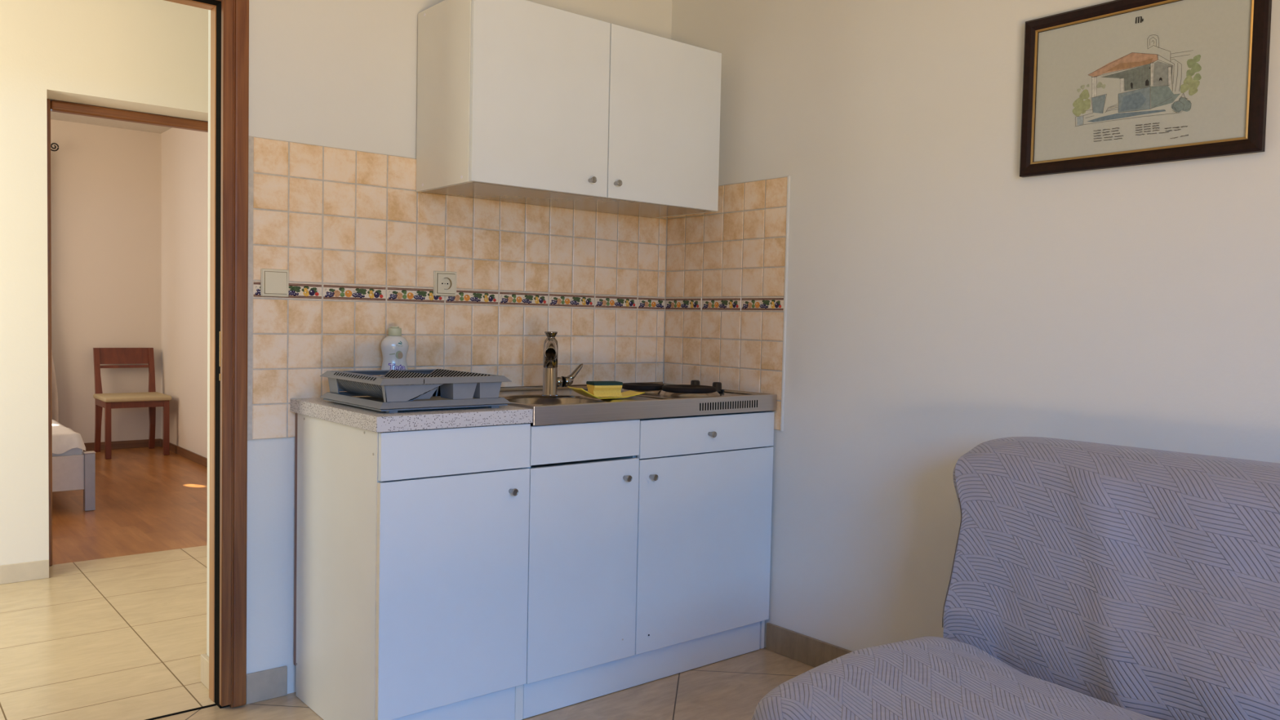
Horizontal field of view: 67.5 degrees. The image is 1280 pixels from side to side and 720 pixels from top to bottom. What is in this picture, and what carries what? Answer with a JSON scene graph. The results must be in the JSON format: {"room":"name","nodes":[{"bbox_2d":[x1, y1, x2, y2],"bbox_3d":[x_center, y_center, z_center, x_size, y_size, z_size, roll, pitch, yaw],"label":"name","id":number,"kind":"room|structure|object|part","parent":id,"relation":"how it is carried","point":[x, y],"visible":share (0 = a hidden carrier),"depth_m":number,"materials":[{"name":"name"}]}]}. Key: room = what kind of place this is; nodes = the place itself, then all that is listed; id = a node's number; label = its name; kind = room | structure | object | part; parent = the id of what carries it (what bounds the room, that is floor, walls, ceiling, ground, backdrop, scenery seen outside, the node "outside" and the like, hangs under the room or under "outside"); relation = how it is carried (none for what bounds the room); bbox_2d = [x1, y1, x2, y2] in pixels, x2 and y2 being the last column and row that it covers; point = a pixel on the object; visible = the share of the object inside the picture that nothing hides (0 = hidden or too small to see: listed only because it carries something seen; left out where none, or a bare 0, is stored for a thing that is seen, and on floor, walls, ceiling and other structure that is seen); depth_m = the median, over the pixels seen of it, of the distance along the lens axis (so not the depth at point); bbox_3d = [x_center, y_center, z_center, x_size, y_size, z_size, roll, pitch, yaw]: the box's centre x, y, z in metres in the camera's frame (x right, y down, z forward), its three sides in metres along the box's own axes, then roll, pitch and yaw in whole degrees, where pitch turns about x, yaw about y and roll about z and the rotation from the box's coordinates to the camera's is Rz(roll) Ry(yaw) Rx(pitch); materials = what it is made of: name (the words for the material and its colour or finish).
{"room":"kitchen","nodes":[
{"label":"kitchen","id":0,"kind":"room"},
{"bbox_2d":[0,0,208,565],"bbox_3d":[-2.563,-0.383,4.096,4.050,2.600,0.255,-1,3,-40],"label":"wall","id":1,"kind":"structure","parent":0,"point":[148,56],"depth_m":3.99,"materials":[{"name":"paint"}]},
{"bbox_2d":[0,559,48,584],"bbox_3d":[-3.184,0.891,3.482,1.784,0.078,0.009,-1,3,-40],"label":"baseboard","id":2,"kind":"structure","parent":1,"relation":"attached to","point":[36,570],"depth_m":3.99,"materials":[{"name":"tile"}]},
{"bbox_2d":[46,98,208,566],"bbox_3d":[-2.295,-0.115,4.469,0.864,2.045,0.060,-1,3,-40],"label":"door frame","id":3,"kind":"structure","parent":1,"relation":"in","point":[57,106],"depth_m":4.22,"materials":[{"name":"brown wood"}]},
{"bbox_2d":[50,119,161,443],"bbox_3d":[-5.132,-0.566,7.179,4.050,2.600,0.220,-1,3,-40],"label":"wall","id":4,"kind":"structure","parent":0,"point":[105,181],"depth_m":7.71,"materials":[{"name":"paint"}]},
{"bbox_2d":[50,142,58,151],"bbox_3d":[-5.126,-1.627,6.897,1.620,0.066,0.123,-1,3,-40],"label":"curtain rod","id":5,"kind":"object","parent":4,"relation":"attached to","point":[52,143],"visible":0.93,"depth_m":7.36,"materials":[{"name":"metal"}]},
{"bbox_2d":[51,352,57,422],"bbox_3d":[-4.794,-0.483,7.173,0.760,2.210,0.060,-1,3,-40],"label":"curtain","id":6,"kind":"object","parent":5,"relation":"hanging from","point":[54,387],"visible":0.02,"depth_m":7.45,"materials":[{"name":"white fabric"}]},
{"bbox_2d":[83,438,160,451],"bbox_3d":[-5.231,0.708,7.021,3.170,0.065,0.012,-1,3,-40],"label":"baseboard","id":7,"kind":"structure","parent":4,"relation":"attached to","point":[131,443],"depth_m":7.86,"materials":[{"name":"brown wood"}]},
{"bbox_2d":[50,111,172,133],"bbox_3d":[-2.563,-1.672,2.590,5.950,0.100,10.450,-1,3,-40],"label":"ceiling","id":8,"kind":"structure","parent":0,"point":[54,115],"depth_m":7.52,"materials":[{"name":"white paint"}]},
{"bbox_2d":[160,127,208,457],"bbox_3d":[-2.712,-0.490,6.594,0.180,2.600,3.780,-1,3,-40],"label":"wall","id":9,"kind":"structure","parent":0,"point":[184,153],"depth_m":7.44,"materials":[{"name":"paint"}]},
{"bbox_2d":[160,438,207,467],"bbox_3d":[-2.809,0.777,6.580,0.012,0.065,3.768,-1,3,-40],"label":"baseboard","id":10,"kind":"structure","parent":9,"relation":"attached to","point":[187,454],"depth_m":7.39,"materials":[{"name":"brown wood"}]},
{"bbox_2d":[0,446,814,719],"bbox_3d":[-2.620,1.000,2.701,5.950,0.050,10.450,-1,3,-40],"label":"floor","id":11,"kind":"structure","parent":0,"point":[122,637],"depth_m":3.36,"materials":[{"name":"beige tile"}]},
{"bbox_2d":[52,419,95,511],"bbox_3d":[-4.157,0.406,5.859,1.097,0.807,2.079,-1,3,-40],"label":"bed","id":12,"kind":"object","parent":11,"relation":"on","point":[73,468],"visible":0.27,"depth_m":5.38,"materials":[{"name":"fabric"}]},
{"bbox_3d":[-4.162,0.488,5.861,1.003,0.155,1.960,-1,3,-40],"label":"mattress","id":13,"kind":"part","parent":12,"relation":"part of","materials":[{"name":"white fabric"}]},
{"bbox_3d":[-3.517,0.636,5.093,0.987,0.196,0.022,-1,3,-40],"label":"footboard","id":14,"kind":"part","parent":12,"relation":"part of","materials":[{"name":"white wood"}]},
{"bbox_3d":[-3.117,0.688,5.426,0.052,0.324,0.052,-1,3,-40],"label":"corner post","id":15,"kind":"part","parent":12,"relation":"part of","materials":[{"name":"metal"}]},
{"bbox_2d":[93,347,171,459],"bbox_3d":[-4.031,0.326,7.594,0.470,0.828,0.537,-1,3,-40],"label":"dining chair","id":16,"kind":"object","parent":11,"relation":"on","point":[151,399],"visible":0.99,"depth_m":7.61,"materials":[{"name":"brown wood"}]},
{"bbox_3d":[-4.314,0.319,7.633,0.050,0.827,0.114,-1,3,-40],"label":"leg","id":17,"kind":"part","parent":16,"relation":"part of","materials":[{"name":"brown wood"}]},
{"bbox_3d":[-4.045,0.537,7.291,0.038,0.431,0.038,-1,3,-40],"label":"leg","id":18,"kind":"part","parent":16,"relation":"part of","materials":[{"name":"brown wood"}]},
{"bbox_3d":[-4.179,-0.034,7.765,0.432,0.129,0.048,-1,3,-40],"label":"backrest","id":19,"kind":"part","parent":16,"relation":"part of","materials":[{"name":"brown wood"}]},
{"bbox_3d":[-4.169,0.052,7.754,0.362,0.022,0.024,-1,3,-40],"label":"rail","id":20,"kind":"part","parent":16,"relation":"part of","materials":[{"name":"brown wood"}]},
{"bbox_3d":[-4.011,0.334,7.567,0.441,0.047,0.420,-1,3,-40],"label":"seat rail","id":21,"kind":"part","parent":16,"relation":"part of","materials":[{"name":"brown wood"}]},
{"bbox_3d":[-4.001,0.292,7.558,0.470,0.037,0.447,-1,3,-40],"label":"seat","id":22,"kind":"part","parent":16,"relation":"part of","materials":[{"name":"beige fabric"}]},
{"bbox_3d":[-4.020,0.315,7.878,0.050,0.827,0.114,-1,3,-40],"label":"leg","id":23,"kind":"part","parent":16,"relation":"part of","materials":[{"name":"brown wood"}]},
{"bbox_3d":[-3.732,0.533,7.552,0.038,0.431,0.038,-1,3,-40],"label":"leg","id":24,"kind":"part","parent":16,"relation":"part of","materials":[{"name":"brown wood"}]},
{"bbox_2d":[145,703,217,719],"bbox_3d":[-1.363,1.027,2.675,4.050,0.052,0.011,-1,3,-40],"label":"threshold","id":25,"kind":"structure","parent":11,"relation":"on","point":[213,704],"depth_m":2.72,"materials":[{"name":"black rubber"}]},
{"bbox_2d":[293,413,530,719],"bbox_3d":[-0.663,0.589,2.763,0.447,0.847,0.612,-1,3,-40],"label":"base cabinet","id":26,"kind":"object","parent":11,"relation":"on","point":[411,567],"visible":0.89,"depth_m":2.56,"materials":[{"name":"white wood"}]},
{"bbox_2d":[290,395,533,432],"bbox_3d":[-0.665,0.144,2.748,0.460,0.039,0.596,-1,3,-40],"label":"countertop","id":27,"kind":"structure","parent":26,"relation":"on","point":[373,420],"depth_m":2.54,"materials":[{"name":"grey stone"}]},
{"bbox_2d":[380,326,408,375],"bbox_3d":[-0.762,0.004,2.977,0.086,0.217,0.056,1,2,-14],"label":"dish soap bottle","id":28,"kind":"object","parent":27,"relation":"on","point":[394,347],"visible":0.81,"depth_m":2.96,"materials":[{"name":"white plastic"}]},
{"bbox_2d":[388,341,405,369],"bbox_3d":[-0.749,-0.011,2.958,0.053,0.094,0.009,0,3,-28],"label":"print","id":29,"kind":"object","parent":28,"relation":"attached to","point":[397,349],"depth_m":2.96,"materials":[{"name":"purple"}]},
{"bbox_2d":[320,368,511,413],"bbox_3d":[-0.637,0.081,2.713,0.392,0.090,0.400,-1,3,-40],"label":"dish rack","id":30,"kind":"object","parent":27,"relation":"on","point":[394,391],"visible":1,"depth_m":2.61,"materials":[{"name":"grey plastic"}]},
{"bbox_3d":[-0.590,0.086,2.512,0.167,0.042,0.003,-1,3,-40],"label":"panel","id":31,"kind":"part","parent":30,"relation":"part of","materials":[{"name":"grey plastic"}]},
{"bbox_2d":[320,391,511,413],"bbox_3d":[-0.638,0.113,2.715,0.392,0.028,0.400,-1,3,-40],"label":"drip tray","id":32,"kind":"object","parent":30,"relation":"on","point":[436,400],"depth_m":2.59,"materials":[{"name":"grey plastic"}]},
{"bbox_2d":[472,380,777,426],"bbox_3d":[-0.103,0.171,3.216,0.999,0.182,0.596,-1,3,-40],"label":"sink","id":33,"kind":"object","parent":27,"relation":"in","point":[660,399],"visible":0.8,"depth_m":3.10,"materials":[{"name":"metal"}]},
{"bbox_2d":[542,331,582,395],"bbox_3d":[-0.274,0.013,3.086,0.100,0.208,0.250,2,3,18],"label":"mixer tap","id":34,"kind":"object","parent":33,"relation":"attached to","point":[551,381],"visible":1,"depth_m":3.10,"materials":[{"name":"silver metal"}]},
{"bbox_3d":[-0.280,-0.030,3.033,0.043,0.068,0.155,1,2,-8],"label":"spout","id":35,"kind":"part","parent":34,"relation":"part of","materials":[{"name":"silver metal"}]},
{"bbox_3d":[-0.223,0.050,3.171,0.074,0.077,0.034,-1,3,-40],"label":"lever","id":36,"kind":"part","parent":34,"relation":"part of","materials":[{"name":"silver metal"}]},
{"bbox_2d":[567,386,644,399],"bbox_3d":[-0.106,0.102,3.054,0.267,0.038,0.090,-1,3,-40],"label":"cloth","id":37,"kind":"object","parent":33,"relation":"on","point":[627,393],"visible":0.84,"depth_m":3.02,"materials":[{"name":"yellow fabric"}]},
{"bbox_2d":[586,381,622,396],"bbox_3d":[-0.113,0.092,3.048,0.098,0.046,0.066,0,3,-26],"label":"sponge","id":38,"kind":"object","parent":37,"relation":"on","point":[597,388],"visible":0.97,"depth_m":3.02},
{"bbox_3d":[0.204,0.092,3.515,0.051,0.035,0.051,1,2,5],"label":"control knob","id":39,"kind":"part","parent":33,"relation":"part of","materials":[{"name":"black plastic"}]},
{"bbox_3d":[0.277,0.097,3.427,0.051,0.035,0.051,1,2,5],"label":"control knob","id":40,"kind":"part","parent":33,"relation":"part of","materials":[{"name":"black plastic"}]},
{"bbox_2d":[699,400,757,410],"bbox_3d":[0.295,0.149,3.158,0.269,0.026,0.001,-1,3,-40],"label":"vent grille","id":41,"kind":"object","parent":33,"relation":"attached to","point":[749,400],"depth_m":3.16,"materials":[{"name":"metal"}]},
{"bbox_3d":[-0.489,0.610,2.556,0.443,0.610,0.017,-1,3,-40],"label":"door","id":42,"kind":"part","parent":26,"relation":"part of","materials":[{"name":"laminate"}]},
{"bbox_3d":[-0.481,0.240,2.541,0.443,0.122,0.017,-1,3,-40],"label":"drawer","id":43,"kind":"part","parent":26,"relation":"part of","materials":[{"name":"laminate"}]},
{"bbox_3d":[-0.348,0.361,2.631,0.020,0.020,0.026,-1,3,-40],"label":"knob","id":44,"kind":"part","parent":26,"relation":"part of","materials":[{"name":"metal"}]},
{"bbox_2d":[523,410,774,719],"bbox_3d":[-0.107,0.586,3.227,1.000,0.837,0.612,-1,3,-40],"label":"base cabinet","id":45,"kind":"object","parent":11,"relation":"on","point":[649,545],"visible":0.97,"depth_m":2.96,"materials":[{"name":"laminate"}]},
{"bbox_3d":[-0.165,0.607,2.826,0.394,0.612,0.017,-1,3,-40],"label":"door","id":46,"kind":"part","parent":45,"relation":"part of","materials":[{"name":"laminate"}]},
{"bbox_3d":[-0.158,0.238,2.810,0.394,0.110,0.017,-1,3,-40],"label":"drawer","id":47,"kind":"part","parent":45,"relation":"part of","materials":[{"name":"plastic"}]},
{"bbox_3d":[-0.038,0.356,2.889,0.020,0.020,0.026,-1,3,-40],"label":"knob","id":48,"kind":"part","parent":45,"relation":"part of","materials":[{"name":"metal"}]},
{"bbox_3d":[0.042,0.361,2.955,0.020,0.020,0.026,-1,3,-40],"label":"knob","id":49,"kind":"part","parent":45,"relation":"part of","materials":[{"name":"metal"}]},
{"bbox_3d":[0.220,0.606,3.147,0.601,0.604,0.017,-1,3,-40],"label":"door","id":50,"kind":"part","parent":45,"relation":"part of","materials":[{"name":"laminate"}]},
{"bbox_3d":[0.228,0.241,3.131,0.601,0.118,0.017,-1,3,-40],"label":"drawer","id":51,"kind":"part","parent":45,"relation":"part of","materials":[{"name":"plastic"}]},
{"bbox_3d":[0.234,0.240,3.108,0.020,0.020,0.026,-1,3,-40],"label":"knob","id":52,"kind":"part","parent":45,"relation":"part of","materials":[{"name":"metal"}]},
{"bbox_2d":[751,436,1279,719],"bbox_3d":[1.213,0.670,1.500,1.141,0.870,1.987,-1,3,-40],"label":"sofa","id":53,"kind":"object","parent":11,"relation":"on","point":[1088,580],"visible":1,"depth_m":1.96,"materials":[{"name":"grey fabric"}]},
{"bbox_3d":[1.084,0.837,1.387,0.794,0.383,1.942,-1,3,-40],"label":"seat","id":54,"kind":"part","parent":53,"relation":"part of","materials":[{"name":"grey fabric"}]},
{"bbox_3d":[1.425,0.522,1.669,0.595,0.580,1.987,-1,3,-40],"label":"backrest","id":55,"kind":"part","parent":53,"relation":"part of","materials":[{"name":"grey fabric"}]},
{"bbox_2d":[206,0,671,693],"bbox_3d":[-2.115,-0.290,2.073,5.950,2.600,0.242,-1,3,-40],"label":"wall","id":56,"kind":"structure","parent":0,"point":[335,73],"depth_m":2.86,"materials":[{"name":"paint"}]},
{"bbox_2d":[200,653,208,689],"bbox_3d":[-1.306,0.952,2.907,0.014,0.085,0.133,-1,3,-40],"label":"baseboard","id":57,"kind":"object","parent":56,"relation":"attached to","point":[204,658],"visible":0.48,"depth_m":2.92,"materials":[{"name":"tile"}]},
{"bbox_2d":[164,0,248,708],"bbox_3d":[-1.551,-0.029,2.455,1.023,2.072,0.132,-1,3,-40],"label":"door frame","id":58,"kind":"structure","parent":56,"relation":"in","point":[229,19],"depth_m":2.72,"materials":[{"name":"brown wood"}]},
{"bbox_3d":[-1.188,-0.011,2.713,0.002,0.140,0.006,-1,3,-40],"label":"latch plate","id":59,"kind":"part","parent":58,"relation":"part of","materials":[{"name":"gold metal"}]},
{"bbox_3d":[-1.519,-0.029,2.417,1.023,2.068,0.032,-1,3,-40],"label":"casing","id":60,"kind":"part","parent":58,"relation":"part of","materials":[{"name":"brown wood"}]},
{"bbox_2d":[245,665,287,704],"bbox_3d":[-1.101,0.958,2.827,0.119,0.088,0.010,-1,3,-40],"label":"baseboard","id":61,"kind":"structure","parent":56,"relation":"attached to","point":[264,685],"depth_m":2.82,"materials":[{"name":"tile"}]},
{"bbox_2d":[247,135,791,440],"bbox_3d":[-0.312,-0.197,3.011,1.596,0.873,0.632,-1,3,-40],"label":"tile backsplash","id":62,"kind":"structure","parent":56,"relation":"attached to","point":[678,300],"depth_m":3.25,"materials":[{"name":"tile"}]},
{"bbox_2d":[260,268,288,297],"bbox_3d":[-1.057,-0.224,2.780,0.080,0.080,0.016,-1,3,-40],"label":"light switch","id":63,"kind":"object","parent":62,"relation":"attached to","point":[273,282],"visible":1,"depth_m":2.77,"materials":[{"name":"white plastic"}]},
{"bbox_2d":[433,271,456,296],"bbox_3d":[-0.635,-0.249,3.130,0.080,0.080,0.015,-1,3,-40],"label":"power socket","id":64,"kind":"object","parent":62,"relation":"attached to","point":[444,282],"visible":1,"depth_m":3.13,"materials":[{"name":"plastic"}]},
{"bbox_2d":[416,0,721,217],"bbox_3d":[-0.203,-0.812,3.219,1.003,0.560,0.376,-1,3,-40],"label":"upper cabinet","id":65,"kind":"object","parent":56,"relation":"attached to","point":[519,101],"visible":1,"depth_m":3.01,"materials":[{"name":"laminate"}]},
{"bbox_3d":[-0.297,-0.803,2.941,0.498,0.558,0.016,-1,3,-40],"label":"door","id":66,"kind":"part","parent":65,"relation":"part of","materials":[{"name":"plastic"}]},
{"bbox_3d":[-0.152,-0.572,3.048,0.020,0.020,0.026,-1,3,-40],"label":"knob","id":67,"kind":"part","parent":65,"relation":"part of","materials":[{"name":"metal"}]},
{"bbox_3d":[-0.072,-0.574,3.114,0.020,0.020,0.026,-1,3,-40],"label":"knob","id":68,"kind":"part","parent":65,"relation":"part of","materials":[{"name":"metal"}]},
{"bbox_3d":[0.089,-0.808,3.262,0.498,0.558,0.016,-1,3,-40],"label":"door","id":69,"kind":"part","parent":65,"relation":"part of","materials":[{"name":"plastic"}]},
{"bbox_2d":[671,0,1279,651],"bbox_3d":[1.569,-0.215,2.149,0.192,2.600,4.358,-1,3,-40],"label":"wall","id":70,"kind":"structure","parent":0,"point":[944,301],"depth_m":2.82,"materials":[{"name":"paint"}]},
{"bbox_2d":[766,622,852,667],"bbox_3d":[1.603,1.048,1.968,0.012,0.093,3.620,-1,3,-40],"label":"baseboard","id":71,"kind":"structure","parent":70,"relation":"attached to","point":[802,648],"depth_m":3.23,"materials":[{"name":"brown tile"}]},
{"bbox_2d":[1019,0,1271,177],"bbox_3d":[1.226,-0.693,2.380,0.026,0.416,0.580,-1,3,-40],"label":"framed picture","id":72,"kind":"object","parent":70,"relation":"attached to","point":[1116,83],"visible":1,"depth_m":2.36,"materials":[{"name":"beige paper"}]}
]}

